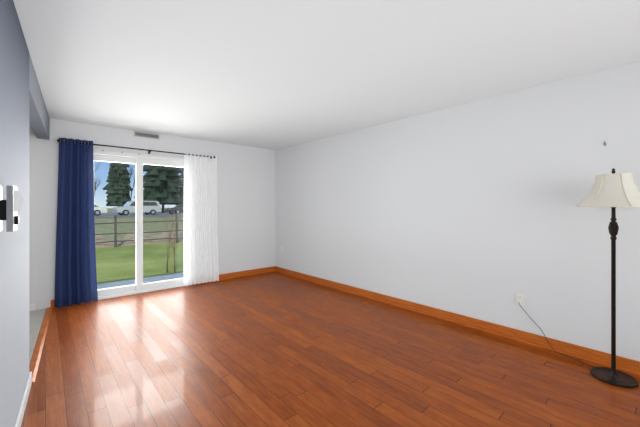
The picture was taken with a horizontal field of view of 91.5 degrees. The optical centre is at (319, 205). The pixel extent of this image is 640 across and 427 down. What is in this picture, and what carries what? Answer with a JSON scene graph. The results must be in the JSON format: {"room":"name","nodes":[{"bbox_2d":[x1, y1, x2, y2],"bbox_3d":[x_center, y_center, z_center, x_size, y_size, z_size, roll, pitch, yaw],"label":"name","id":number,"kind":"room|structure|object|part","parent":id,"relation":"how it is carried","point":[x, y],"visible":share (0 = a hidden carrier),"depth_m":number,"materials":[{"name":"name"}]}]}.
{"room":"living room","nodes":[
{"label":"living room","id":0,"kind":"room"},
{"bbox_2d":[0,0,49,426],"bbox_3d":[-1.260,0.095,1.060,0.120,2.500,7.664,0,0,-38],"label":"wall","id":1,"kind":"structure","parent":0,"point":[14,245],"depth_m":1.82,"materials":[{"name":"paint"}]},
{"bbox_2d":[0,186,23,231],"bbox_3d":[-1.443,0.012,1.465,0.090,0.210,0.132,0,0,-38],"label":"thermostat","id":2,"kind":"object","parent":1,"relation":"attached to","point":[11,205],"visible":1,"depth_m":1.42,"materials":[{"name":"white plastic"}]},
{"bbox_2d":[14,372,31,426],"bbox_3d":[-0.580,1.300,0.189,0.146,0.090,5.412,0,0,-38],"label":"baseboard","id":3,"kind":"structure","parent":1,"relation":"attached to","point":[19,418],"depth_m":2.03,"materials":[{"name":"white wood"}]},
{"bbox_2d":[29,308,45,363],"bbox_3d":[-2.152,1.393,0.263,2.960,0.103,7.880,0,0,-41],"label":"floor","id":4,"kind":"structure","parent":0,"point":[35,319],"depth_m":3.47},
{"bbox_2d":[29,119,274,309],"bbox_3d":[-3.397,0.095,4.337,6.480,2.500,0.120,0,0,-41],"label":"wall","id":5,"kind":"structure","parent":0,"point":[246,203],"depth_m":5.37,"materials":[{"name":"paint"}]},
{"bbox_2d":[29,304,34,310],"bbox_3d":[-4.680,1.298,3.118,2.702,0.087,0.013,0,0,-41],"label":"baseboard","id":6,"kind":"structure","parent":5,"relation":"attached to","point":[31,307],"depth_m":3.98,"materials":[{"name":"white wood"}]},
{"bbox_2d":[51,299,73,307],"bbox_3d":[-3.425,1.292,4.213,0.325,0.105,0.030,0,0,-41],"label":"baseboard","id":7,"kind":"structure","parent":5,"relation":"attached to","point":[52,301],"depth_m":4.12,"materials":[{"name":"brown wood"}]},
{"bbox_2d":[57,139,214,158],"bbox_3d":[-2.674,-0.850,4.825,2.140,0.070,0.105,0,0,-41],"label":"curtain rod","id":8,"kind":"object","parent":5,"relation":"attached to","point":[148,150],"visible":0.79,"depth_m":4.71,"materials":[{"name":"black metal"}]},
{"bbox_2d":[54,138,97,307],"bbox_3d":[-3.298,0.214,4.231,0.466,2.238,0.096,0,0,-41],"label":"curtain","id":9,"kind":"object","parent":8,"relation":"hanging from","point":[75,273],"visible":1,"depth_m":4.22,"materials":[{"name":"blue fabric"}]},
{"bbox_2d":[184,153,218,285],"bbox_3d":[-2.034,0.220,5.345,0.603,2.210,0.093,0,0,-41],"label":"sheer curtain","id":10,"kind":"object","parent":8,"relation":"hanging from","point":[201,262],"visible":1,"depth_m":5.34,"materials":[{"name":"white fabric"}]},
{"bbox_2d":[93,149,183,158],"bbox_3d":[-2.728,-0.799,4.833,1.540,0.015,0.021,0,0,-41],"label":"headrail valance","id":11,"kind":"object","parent":5,"relation":"attached to","point":[137,153],"visible":0.83,"depth_m":4.77,"materials":[{"name":"plastic"}]},
{"bbox_2d":[93,150,192,299],"bbox_3d":[-2.776,0.278,4.888,1.500,2.135,0.135,0,0,-41],"label":"window","id":12,"kind":"structure","parent":5,"relation":"in","point":[139,286],"depth_m":4.83,"materials":[{"name":"plastic"}]},
{"bbox_2d":[134,131,159,139],"bbox_3d":[-2.701,-1.103,4.863,0.360,0.085,0.012,0,0,-41],"label":"air vent","id":13,"kind":"object","parent":5,"relation":"in","point":[146,135],"visible":1,"depth_m":4.86,"materials":[{"name":"grey metal"}]},
{"bbox_2d":[200,266,273,283],"bbox_3d":[-1.553,1.292,5.863,1.585,0.105,0.030,0,0,-41],"label":"baseboard","id":14,"kind":"structure","parent":5,"relation":"attached to","point":[268,269],"depth_m":5.96,"materials":[{"name":"brown wood"}]},
{"bbox_2d":[13,0,639,149],"bbox_3d":[-0.786,-1.205,1.466,6.600,0.100,7.880,0,0,-41],"label":"ceiling","id":15,"kind":"structure","parent":0,"point":[273,74],"depth_m":2.42,"materials":[{"name":"paint"}]},
{"bbox_2d":[21,272,639,426],"bbox_3d":[0.028,1.395,2.184,4.430,0.100,7.880,0,0,-41],"label":"floor","id":16,"kind":"structure","parent":0,"point":[273,349],"depth_m":2.56,"materials":[{"name":"brown wood"}]},
{"bbox_2d":[29,307,51,382],"bbox_3d":[-2.879,1.338,3.223,0.066,0.014,2.201,0,0,-38],"label":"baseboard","id":17,"kind":"structure","parent":16,"relation":"on","point":[35,359],"depth_m":2.98,"materials":[{"name":"brown wood"}]},
{"bbox_2d":[519,168,639,387],"bbox_3d":[2.136,0.524,2.613,0.429,1.642,0.941,0,0,-41],"label":"floor lamp","id":18,"kind":"object","parent":16,"relation":"on","point":[613,191],"visible":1,"depth_m":2.41,"materials":[{"name":"brown metal"}]},
{"bbox_3d":[2.115,1.151,2.798,0.192,0.384,0.634,0,0,-41],"label":"cord","id":19,"kind":"part","parent":18,"relation":"part of","materials":[{"name":"black plastic"}]},
{"bbox_3d":[2.293,-0.118,2.435,0.429,0.254,0.467,0,0,-41],"label":"lamp shade","id":20,"kind":"part","parent":18,"relation":"part of","materials":[{"name":"beige fabric"}]},
{"bbox_2d":[275,61,639,360],"bbox_3d":[1.644,0.095,3.609,0.120,2.500,7.880,0,0,-41],"label":"wall","id":21,"kind":"structure","parent":0,"point":[471,210],"depth_m":3.32,"materials":[{"name":"paint"}]},
{"bbox_2d":[274,266,639,375],"bbox_3d":[1.586,1.292,3.558,0.034,0.105,7.640,0,0,-41],"label":"baseboard","id":22,"kind":"structure","parent":21,"relation":"attached to","point":[602,358],"depth_m":3.29,"materials":[{"name":"brown wood"}]},
{"bbox_2d":[516,293,523,305],"bbox_3d":[1.988,0.930,3.106,0.030,0.114,0.070,0,0,-41],"label":"outlet","id":23,"kind":"object","parent":21,"relation":"attached to","point":[520,298],"visible":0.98,"depth_m":3.10,"materials":[{"name":"plastic"}]},
{"label":"outside","id":24,"kind":"structure","parent":0,"visible":0},
{"bbox_2d":[94,208,183,283],"bbox_3d":[-34.757,1.205,54.545,180.000,0.560,192.200,0,0,-41],"label":"ground","id":25,"kind":"structure","parent":24,"point":[152,266],"depth_m":9.54,"materials":[{"name":"green plant"}]},
{"bbox_2d":[94,163,135,199],"bbox_3d":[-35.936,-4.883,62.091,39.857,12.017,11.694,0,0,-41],"label":"bare tree","id":26,"kind":"object","parent":25,"relation":"on","point":[95,186],"depth_m":59.28,"materials":[{"name":"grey plant"}]},
{"bbox_2d":[103,162,132,206],"bbox_3d":[-36.321,-8.725,56.022,4.698,19.640,4.406,0,0,-41],"label":"spruce","id":27,"kind":"object","parent":25,"relation":"on","point":[121,185],"depth_m":54.99,"materials":[{"name":"green plant"}]},
{"bbox_2d":[94,212,183,217],"bbox_3d":[-19.169,1.085,44.425,150.000,0.001,20.000,0,0,-41],"label":"asphalt","id":28,"kind":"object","parent":25,"relation":"on","point":[129,214],"depth_m":35.64,"materials":[{"name":"grey asphalt"}]},
{"bbox_2d":[94,204,106,215],"bbox_3d":[-26.586,0.366,34.685,1.980,1.412,4.560,0,0,45],"label":"car","id":29,"kind":"object","parent":28,"relation":"on","point":[98,209],"depth_m":35.08,"materials":[{"name":"paint"}]},
{"bbox_2d":[112,201,160,214],"bbox_3d":[-21.883,0.226,37.365,2.050,1.692,4.710,0,0,43],"label":"suv","id":30,"kind":"object","parent":28,"relation":"on","point":[129,208],"depth_m":36.90,"materials":[{"name":"paint"}]},
{"bbox_2d":[165,203,183,213],"bbox_3d":[-17.938,0.366,41.509,1.980,1.412,4.560,0,0,41],"label":"car","id":31,"kind":"object","parent":28,"relation":"on","point":[179,207],"depth_m":40.12,"materials":[{"name":"paint"}]},
{"bbox_2d":[95,228,183,247],"bbox_3d":[-3.423,1.121,15.980,50.000,0.767,1.600,0,0,-41],"label":"hedge","id":32,"kind":"object","parent":25,"relation":"on","point":[111,244],"depth_m":12.12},
{"bbox_2d":[95,215,183,246],"bbox_3d":[-4.220,0.935,14.010,46.401,1.200,0.070,0,0,-41],"label":"fence","id":33,"kind":"object","parent":25,"relation":"on","point":[115,222],"depth_m":11.40,"materials":[{"name":"brown wood"}]},
{"bbox_2d":[97,272,183,289],"bbox_3d":[-3.111,1.475,5.570,3.100,0.120,1.350,0,0,-41],"label":"patio slab","id":34,"kind":"object","parent":25,"relation":"on","point":[131,282],"depth_m":5.84,"materials":[{"name":"concrete"}]},
{"bbox_2d":[134,164,183,212],"bbox_3d":[-25.533,-11.180,50.947,8.291,24.550,8.156,0,0,-41],"label":"spruce","id":35,"kind":"object","parent":25,"relation":"on","point":[153,178],"depth_m":48.79,"materials":[{"name":"green plant"}]},
{"bbox_2d":[159,185,181,272],"bbox_3d":[-3.298,0.458,7.020,0.776,2.055,0.943,0,0,-41],"label":"bush","id":36,"kind":"object","parent":25,"relation":"on","point":[174,241],"depth_m":6.93,"materials":[{"name":"brown plant"}]},
{"bbox_2d":[180,167,183,191],"bbox_3d":[-24.979,-10.198,62.049,8.810,22.586,8.664,0,0,-41],"label":"spruce","id":37,"kind":"object","parent":25,"relation":"on","point":[182,175],"depth_m":60.50,"materials":[{"name":"green plant"}]}
]}

